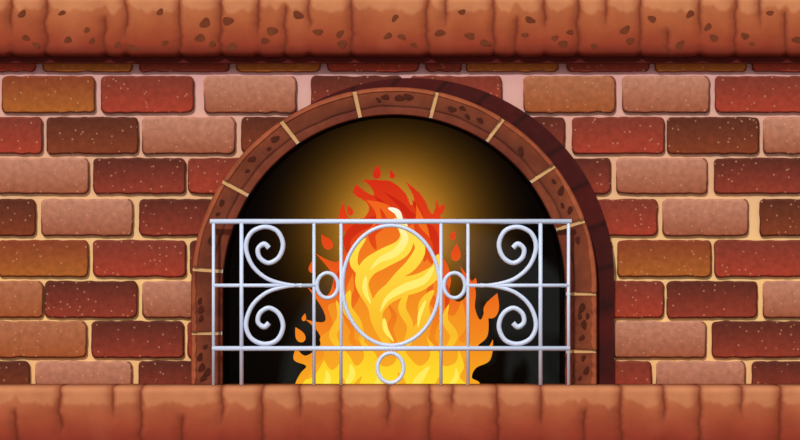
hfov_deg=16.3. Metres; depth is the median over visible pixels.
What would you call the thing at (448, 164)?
firebox
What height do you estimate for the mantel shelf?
0.328 m
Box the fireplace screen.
[210,219,571,384]
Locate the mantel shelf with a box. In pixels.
[0,0,799,63]
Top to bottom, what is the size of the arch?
1.538 m
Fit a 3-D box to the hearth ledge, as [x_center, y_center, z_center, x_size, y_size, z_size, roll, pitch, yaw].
[-0.001,0.972,13.836,5.184,0.310,0.272,0,0,0]
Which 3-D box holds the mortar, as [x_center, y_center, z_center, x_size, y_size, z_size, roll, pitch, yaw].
[0.000,-0.345,14.150,5.600,3.110,0.300,0,0,0]
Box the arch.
[191,78,613,383]
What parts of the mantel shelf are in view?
under moulding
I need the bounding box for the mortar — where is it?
[0,64,799,383]
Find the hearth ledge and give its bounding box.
[0,384,799,439]
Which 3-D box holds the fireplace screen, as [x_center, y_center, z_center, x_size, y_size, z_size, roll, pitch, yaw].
[-0.046,0.405,13.830,1.786,0.820,0.026,0,0,0]
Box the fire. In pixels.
[293,165,498,383]
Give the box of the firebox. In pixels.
[222,115,565,383]
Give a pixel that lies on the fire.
(390, 285)
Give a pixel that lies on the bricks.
(105, 217)
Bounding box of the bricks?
[0,64,799,383]

